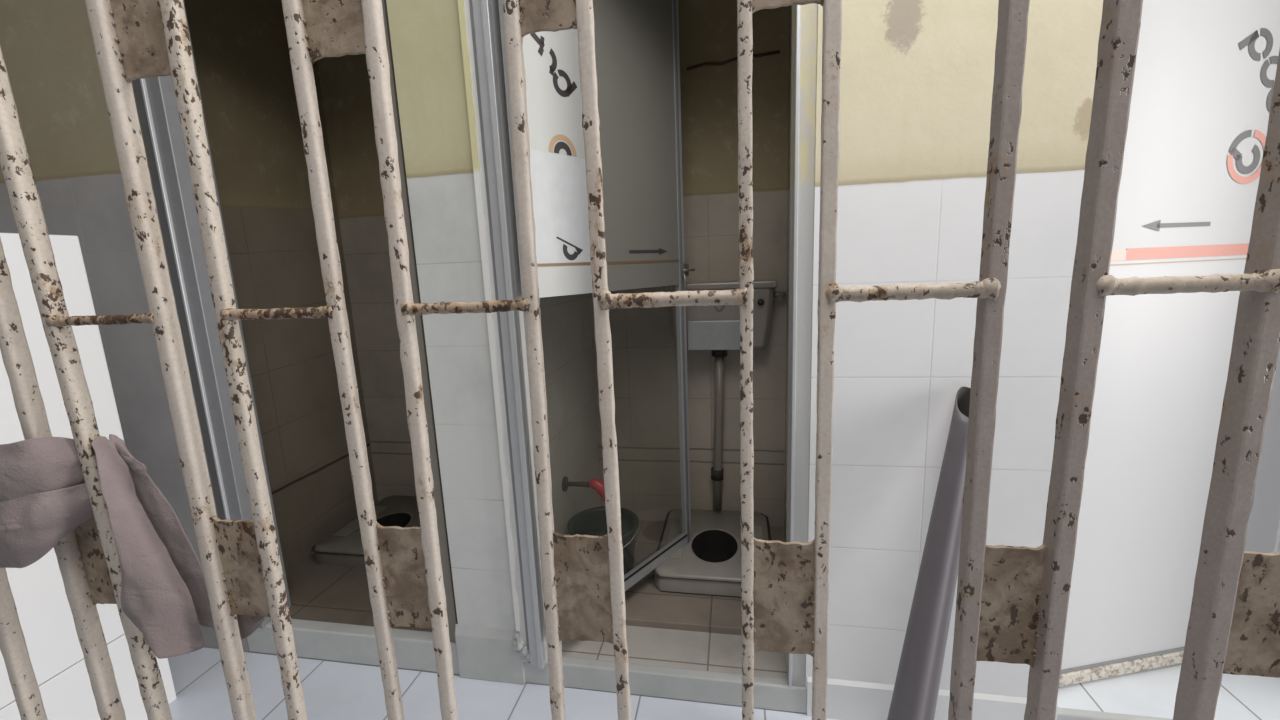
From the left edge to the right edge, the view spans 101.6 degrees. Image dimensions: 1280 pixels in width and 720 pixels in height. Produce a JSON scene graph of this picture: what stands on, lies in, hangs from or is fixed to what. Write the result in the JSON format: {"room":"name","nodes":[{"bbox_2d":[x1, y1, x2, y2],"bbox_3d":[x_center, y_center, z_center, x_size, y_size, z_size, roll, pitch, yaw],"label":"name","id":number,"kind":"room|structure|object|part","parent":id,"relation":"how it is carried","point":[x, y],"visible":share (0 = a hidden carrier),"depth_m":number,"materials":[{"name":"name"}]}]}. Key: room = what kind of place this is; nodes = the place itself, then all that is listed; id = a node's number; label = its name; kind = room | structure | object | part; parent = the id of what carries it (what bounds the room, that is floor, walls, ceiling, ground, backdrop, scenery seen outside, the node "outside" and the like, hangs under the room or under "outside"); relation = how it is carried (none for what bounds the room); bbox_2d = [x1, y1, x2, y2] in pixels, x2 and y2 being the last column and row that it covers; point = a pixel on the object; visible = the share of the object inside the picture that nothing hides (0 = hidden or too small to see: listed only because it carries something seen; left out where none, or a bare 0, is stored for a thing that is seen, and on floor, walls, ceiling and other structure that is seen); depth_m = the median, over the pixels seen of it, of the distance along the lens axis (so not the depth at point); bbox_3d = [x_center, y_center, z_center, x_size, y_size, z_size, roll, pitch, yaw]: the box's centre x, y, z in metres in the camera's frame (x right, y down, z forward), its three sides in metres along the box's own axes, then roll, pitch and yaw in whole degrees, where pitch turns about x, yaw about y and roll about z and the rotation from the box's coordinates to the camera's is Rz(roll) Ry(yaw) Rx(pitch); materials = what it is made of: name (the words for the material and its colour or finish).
{"room":"prison interior","nodes":[
{"label":"prison interior","id":0,"kind":"room"},
{"bbox_2d":[0,0,249,651],"bbox_3d":[-2.211,-0.236,1.947,1.350,2.750,0.130,0,10,10],"label":"wall","id":1,"kind":"structure","parent":0,"point":[48,49],"depth_m":1.76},
{"bbox_2d":[132,0,290,627],"bbox_3d":[-1.497,-0.125,1.821,0.098,2.282,0.142,0,10,10],"label":"trim","id":2,"kind":"structure","parent":1,"relation":"attached to","point":[156,101],"depth_m":1.75,"materials":[{"name":"metal"}]},
{"bbox_2d":[247,619,459,674],"bbox_3d":[-1.061,1.053,1.938,0.895,0.124,0.052,0,10,10],"label":"trim","id":3,"kind":"structure","parent":1,"relation":"attached to","point":[350,643],"depth_m":1.91,"materials":[{"name":"tile"}]},
{"bbox_2d":[184,0,377,569],"bbox_3d":[-1.667,-0.329,2.336,0.120,2.750,0.850,0,10,10],"label":"wall","id":4,"kind":"structure","parent":0,"point":[240,47],"depth_m":2.32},
{"bbox_2d":[285,552,431,631],"bbox_3d":[-1.048,0.968,2.424,1.045,0.118,0.935,0,10,10],"label":"floor","id":5,"kind":"structure","parent":0,"point":[317,592],"depth_m":2.16,"materials":[{"name":"tile"}]},
{"bbox_2d":[311,495,420,567],"bbox_3d":[-1.230,0.838,2.616,0.490,0.083,0.588,0,10,10],"label":"toilet","id":6,"kind":"object","parent":5,"relation":"on","point":[343,547],"visible":0.35,"depth_m":2.50,"materials":[{"name":"ceramic"}]},
{"bbox_3d":[-1.240,0.847,2.563,0.198,0.074,0.267,0,10,10],"label":"bowl","id":7,"kind":"part","parent":6,"relation":"part of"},
{"bbox_2d":[386,0,515,629],"bbox_3d":[-0.551,-0.176,1.660,0.227,2.200,0.140,0,10,10],"label":"wall pillar","id":8,"kind":"structure","parent":0,"point":[425,35],"depth_m":1.59,"materials":[{"name":"white tile"}]},
{"bbox_2d":[168,647,836,719],"bbox_3d":[0.147,1.344,0.744,6.400,0.120,4.200,0,10,10],"label":"floor","id":9,"kind":"structure","parent":0,"point":[332,690],"depth_m":1.75,"materials":[{"name":"tile"}]},
{"bbox_2d":[0,233,176,719],"bbox_3d":[-1.694,0.453,1.383,0.040,1.553,0.610,0,10,10],"label":"partition panel","id":10,"kind":"object","parent":9,"relation":"on","point":[45,616],"visible":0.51,"depth_m":1.49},
{"bbox_2d":[455,624,525,684],"bbox_3d":[-0.506,1.002,1.868,0.243,0.205,0.152,0,10,10],"label":"baseboard","id":11,"kind":"structure","parent":9,"relation":"on","point":[483,653],"depth_m":1.79,"materials":[{"name":"tile"}]},
{"bbox_2d":[0,0,1279,719],"bbox_3d":[-0.116,0.106,0.507,1.389,2.420,0.030,-1,10,8],"label":"gate","id":12,"kind":"object","parent":9,"relation":"on","point":[1012,602],"visible":0.95,"depth_m":0.47,"materials":[{"name":"beige metal"}]},
{"bbox_3d":[-0.634,0.235,0.613,0.057,0.125,0.007,-1,10,8],"label":"joining plate","id":13,"kind":"part","parent":12,"relation":"part of","materials":[{"name":"paint"}]},
{"bbox_3d":[-0.554,-0.042,0.540,0.133,0.016,0.015,-1,10,8],"label":"cross rail","id":14,"kind":"part","parent":12,"relation":"part of","materials":[{"name":"beige metal"}]},
{"bbox_2d":[0,434,266,658],"bbox_3d":[-0.657,0.208,0.589,0.438,0.279,0.062,-2,10,1],"label":"towel","id":15,"kind":"object","parent":12,"relation":"attached to","point":[44,497],"visible":0.93,"depth_m":0.58,"materials":[{"name":"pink fabric"}]},
{"bbox_3d":[-0.460,-0.324,0.480,0.064,0.124,0.007,-1,10,8],"label":"joining plate","id":16,"kind":"part","parent":12,"relation":"part of","materials":[{"name":"paint"}]},
{"bbox_3d":[-0.438,0.233,0.581,0.062,0.126,0.007,-1,10,8],"label":"joining plate","id":17,"kind":"part","parent":12,"relation":"part of","materials":[{"name":"paint"}]},
{"bbox_3d":[-0.352,-0.045,0.510,0.125,0.016,0.016,-1,10,8],"label":"cross rail","id":18,"kind":"part","parent":12,"relation":"part of","materials":[{"name":"beige metal"}]},
{"bbox_3d":[-0.266,-0.325,0.450,0.064,0.125,0.007,-1,10,8],"label":"joining plate","id":19,"kind":"part","parent":12,"relation":"part of","materials":[{"name":"paint"}]},
{"bbox_3d":[-0.246,0.230,0.551,0.057,0.125,0.007,-1,10,8],"label":"joining plate","id":20,"kind":"part","parent":12,"relation":"part of","materials":[{"name":"paint"}]},
{"bbox_3d":[-0.160,-0.049,0.481,0.128,0.016,0.015,-1,10,8],"label":"cross rail","id":21,"kind":"part","parent":12,"relation":"part of","materials":[{"name":"beige metal"}]},
{"bbox_3d":[-0.077,-0.329,0.418,0.053,0.126,0.007,-1,10,8],"label":"joining plate","id":22,"kind":"part","parent":12,"relation":"part of","materials":[{"name":"paint"}]},
{"bbox_3d":[-0.056,0.228,0.519,0.061,0.126,0.007,-1,10,8],"label":"joining plate","id":23,"kind":"part","parent":12,"relation":"part of","materials":[{"name":"paint"}]},
{"bbox_3d":[0.027,-0.053,0.453,0.130,0.019,0.018,-1,10,8],"label":"cross rail","id":24,"kind":"part","parent":12,"relation":"part of","materials":[{"name":"metal"}]},
{"bbox_3d":[0.136,0.225,0.493,0.060,0.125,0.007,-1,10,8],"label":"joining plate","id":25,"kind":"part","parent":12,"relation":"part of","materials":[{"name":"paint"}]},
{"bbox_3d":[0.111,-0.331,0.392,0.058,0.125,0.007,-1,10,8],"label":"joining plate","id":26,"kind":"part","parent":12,"relation":"part of","materials":[{"name":"paint"}]},
{"bbox_3d":[0.219,-0.055,0.425,0.134,0.020,0.019,-1,10,8],"label":"cross rail","id":27,"kind":"part","parent":12,"relation":"part of","materials":[{"name":"metal"}]},
{"bbox_3d":[0.330,0.221,0.470,0.059,0.126,0.007,-1,10,8],"label":"joining plate","id":28,"kind":"part","parent":12,"relation":"part of","materials":[{"name":"paint"}]},
{"bbox_3d":[0.412,-0.057,0.396,0.124,0.019,0.018,-1,10,8],"label":"cross rail","id":29,"kind":"part","parent":12,"relation":"part of","materials":[{"name":"metal"}]},
{"bbox_3d":[0.527,0.217,0.444,0.074,0.126,0.007,-1,10,8],"label":"joining plate","id":30,"kind":"part","parent":12,"relation":"part of","materials":[{"name":"beige metal"}]},
{"bbox_2d":[887,386,970,719],"bbox_3d":[0.768,0.609,1.363,0.304,1.055,0.102,-7,11,-23],"label":"tube","id":31,"kind":"object","parent":9,"relation":"on","point":[917,683],"visible":0.87,"depth_m":1.35,"materials":[{"name":"grey plastic"}]},
{"bbox_2d":[512,630,530,662],"bbox_3d":[-0.397,0.968,1.773,0.081,0.117,0.059,0,10,10],"label":"trim","id":32,"kind":"structure","parent":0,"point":[519,643],"depth_m":1.75,"materials":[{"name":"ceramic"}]},
{"bbox_2d":[317,0,788,526],"bbox_3d":[0.533,-0.434,2.416,4.420,2.750,0.120,0,10,10],"label":"wall","id":33,"kind":"structure","parent":0,"point":[644,352],"depth_m":2.52,"materials":[{"name":"white tile"}]},
{"bbox_2d":[663,279,785,510],"bbox_3d":[0.400,0.191,2.407,0.535,1.096,0.172,0,10,10],"label":"toilet cistern","id":34,"kind":"object","parent":33,"relation":"attached to","point":[715,328],"visible":0.79,"depth_m":2.28,"materials":[{"name":"white plastic"}]},
{"bbox_3d":[0.331,-0.110,2.299,0.240,0.130,0.036,0,10,10],"label":"panel","id":35,"kind":"part","parent":34,"relation":"part of","materials":[{"name":"grey plastic"}]},
{"bbox_3d":[0.353,-0.333,2.317,0.484,0.030,0.172,0,10,10],"label":"lid","id":36,"kind":"part","parent":34,"relation":"part of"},
{"bbox_3d":[0.360,-0.184,2.350,0.463,0.275,0.160,0,10,10],"label":"tank","id":37,"kind":"part","parent":34,"relation":"part of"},
{"bbox_2d":[687,50,779,70],"bbox_3d":[0.393,-1.272,2.218,0.391,0.041,0.013,0,10,10],"label":"wire","id":38,"kind":"object","parent":33,"relation":"attached to","point":[778,51],"visible":0.82,"depth_m":2.22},
{"bbox_2d":[540,293,600,534],"bbox_3d":[-0.451,-0.340,2.117,0.260,2.750,0.840,0,10,10],"label":"wall","id":39,"kind":"structure","parent":0,"point":[566,319],"depth_m":2.21,"materials":[{"name":"beige tile"}]},
{"bbox_2d":[382,0,457,642],"bbox_3d":[-0.684,-0.133,1.682,0.043,2.282,0.120,0,10,10],"label":"trim","id":40,"kind":"structure","parent":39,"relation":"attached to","point":[434,457],"depth_m":1.66,"materials":[{"name":"grey metal"}]},
{"bbox_2d":[458,0,520,631],"bbox_3d":[-0.451,-0.273,1.553,0.021,2.400,0.036,0,10,10],"label":"trim","id":41,"kind":"structure","parent":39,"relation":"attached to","point":[461,8],"depth_m":1.55,"materials":[{"name":"paint"}]},
{"bbox_2d":[464,0,547,668],"bbox_3d":[-0.401,-0.116,1.606,0.088,2.312,0.132,0,10,10],"label":"trim","id":42,"kind":"structure","parent":39,"relation":"attached to","point":[483,32],"depth_m":1.55,"materials":[{"name":"white metal"}]},
{"bbox_2d":[498,0,694,590],"bbox_3d":[-0.060,-0.272,1.809,0.059,2.305,0.826,6,13,39],"label":"door","id":43,"kind":"structure","parent":42,"relation":"attached to","point":[637,57],"depth_m":1.75,"materials":[{"name":"white metal"}]},
{"bbox_3d":[-0.105,-0.822,1.704,0.012,1.182,0.735,6,13,39],"label":"panel","id":44,"kind":"part","parent":43,"relation":"part of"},
{"bbox_3d":[-0.035,0.841,2.008,0.030,0.043,0.730,6,13,39],"label":"rail","id":45,"kind":"part","parent":43,"relation":"part of","materials":[{"name":"metal"}]},
{"bbox_3d":[0.178,-0.358,2.076,0.014,0.050,0.040,6,13,39],"label":"latch plate","id":46,"kind":"part","parent":43,"relation":"part of","materials":[{"name":"metal"}]},
{"bbox_2d":[562,476,604,501],"bbox_3d":[-0.202,0.546,2.120,0.219,0.142,0.060,0,10,10],"label":"water tap","id":47,"kind":"object","parent":39,"relation":"attached to","point":[597,484],"visible":0.69,"depth_m":2.10,"materials":[{"name":"red plastic"}]},
{"bbox_3d":[-0.148,0.547,2.106,0.107,0.140,0.050,0,10,10],"label":"spout","id":48,"kind":"part","parent":47,"relation":"part of","materials":[{"name":"red plastic"}]},
{"bbox_2d":[561,520,787,678],"bbox_3d":[0.156,0.963,2.195,0.953,0.112,0.950,0,10,10],"label":"floor","id":49,"kind":"structure","parent":0,"point":[705,651],"depth_m":1.89,"materials":[{"name":"tile"}]},
{"bbox_2d":[567,506,638,574],"bbox_3d":[-0.145,0.792,2.151,0.292,0.264,0.292,0,10,10],"label":"bucket","id":50,"kind":"object","parent":49,"relation":"on","point":[592,521],"visible":0.44,"depth_m":2.21,"materials":[{"name":"green plastic"}]},
{"bbox_3d":[-0.161,0.715,2.066,0.292,0.065,0.104,0,10,10],"label":"handle","id":51,"kind":"part","parent":50,"relation":"part of","materials":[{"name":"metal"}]},
{"bbox_2d":[652,509,770,596],"bbox_3d":[0.333,0.827,2.313,0.490,0.083,0.588,0,10,10],"label":"toilet","id":52,"kind":"object","parent":49,"relation":"on","point":[710,563],"visible":0.77,"depth_m":2.27,"materials":[{"name":"ceramic"}]},
{"bbox_3d":[0.323,0.835,2.260,0.198,0.074,0.267,0,10,10],"label":"bowl","id":53,"kind":"part","parent":52,"relation":"part of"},
{"bbox_2d":[784,5,791,534],"bbox_3d":[0.632,-0.347,1.913,0.105,2.750,0.850,0,10,10],"label":"wall","id":54,"kind":"structure","parent":0,"point":[790,6],"depth_m":2.27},
{"bbox_2d":[785,3,817,687],"bbox_3d":[0.453,-0.126,1.474,0.053,2.314,0.122,0,10,10],"label":"trim","id":55,"kind":"structure","parent":54,"relation":"attached to","point":[804,17],"depth_m":1.41,"materials":[{"name":"paint"}]},
{"bbox_2d":[805,0,1102,697],"bbox_3d":[0.815,-0.088,1.422,0.681,2.400,0.130,0,10,10],"label":"wall","id":56,"kind":"structure","parent":0,"point":[917,76],"depth_m":1.34,"materials":[{"name":"white tile"}]},
{"bbox_2d":[524,656,806,712],"bbox_3d":[0.060,1.063,1.726,0.947,0.090,0.037,0,10,10],"label":"trim","id":57,"kind":"structure","parent":56,"relation":"attached to","point":[771,693],"depth_m":1.70,"materials":[{"name":"ceramic"}]},
{"bbox_2d":[806,676,1057,719],"bbox_3d":[0.857,1.034,1.579,0.682,0.134,0.060,0,10,10],"label":"baseboard","id":58,"kind":"structure","parent":56,"relation":"attached to","point":[846,699],"depth_m":1.57,"materials":[{"name":"white tile"}]},
{"bbox_2d":[1057,707,1172,719],"bbox_3d":[1.833,1.049,1.395,1.315,0.093,0.027,0,10,10],"label":"trim","id":59,"kind":"structure","parent":56,"relation":"attached to","point":[1063,713],"depth_m":1.48,"materials":[{"name":"ceramic"}]},
{"bbox_2d":[1059,0,1279,686],"bbox_3d":[1.557,-0.221,1.430,0.868,2.400,0.036,-4,10,-9],"label":"door","id":60,"kind":"structure","parent":56,"relation":"in","point":[1205,73],"depth_m":1.43,"materials":[{"name":"white metal"}]},
{"bbox_3d":[1.603,0.939,1.640,0.810,0.040,0.036,-4,10,-9],"label":"rail","id":61,"kind":"part","parent":60,"relation":"part of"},
{"bbox_3d":[1.577,0.311,1.528,0.810,1.227,0.020,-4,10,-9],"label":"panel","id":62,"kind":"part","parent":60,"relation":"part of","materials":[{"name":"white paint"}]},
{"bbox_3d":[1.530,-0.847,1.318,0.810,1.128,0.020,-4,10,-9],"label":"panel","id":63,"kind":"part","parent":60,"relation":"part of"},
{"bbox_2d":[1057,663,1279,719],"bbox_3d":[1.920,0.961,1.867,1.315,0.090,0.960,0,10,10],"label":"floor","id":64,"kind":"structure","parent":0,"point":[1151,692],"depth_m":1.54,"materials":[{"name":"white tile"}]}
]}

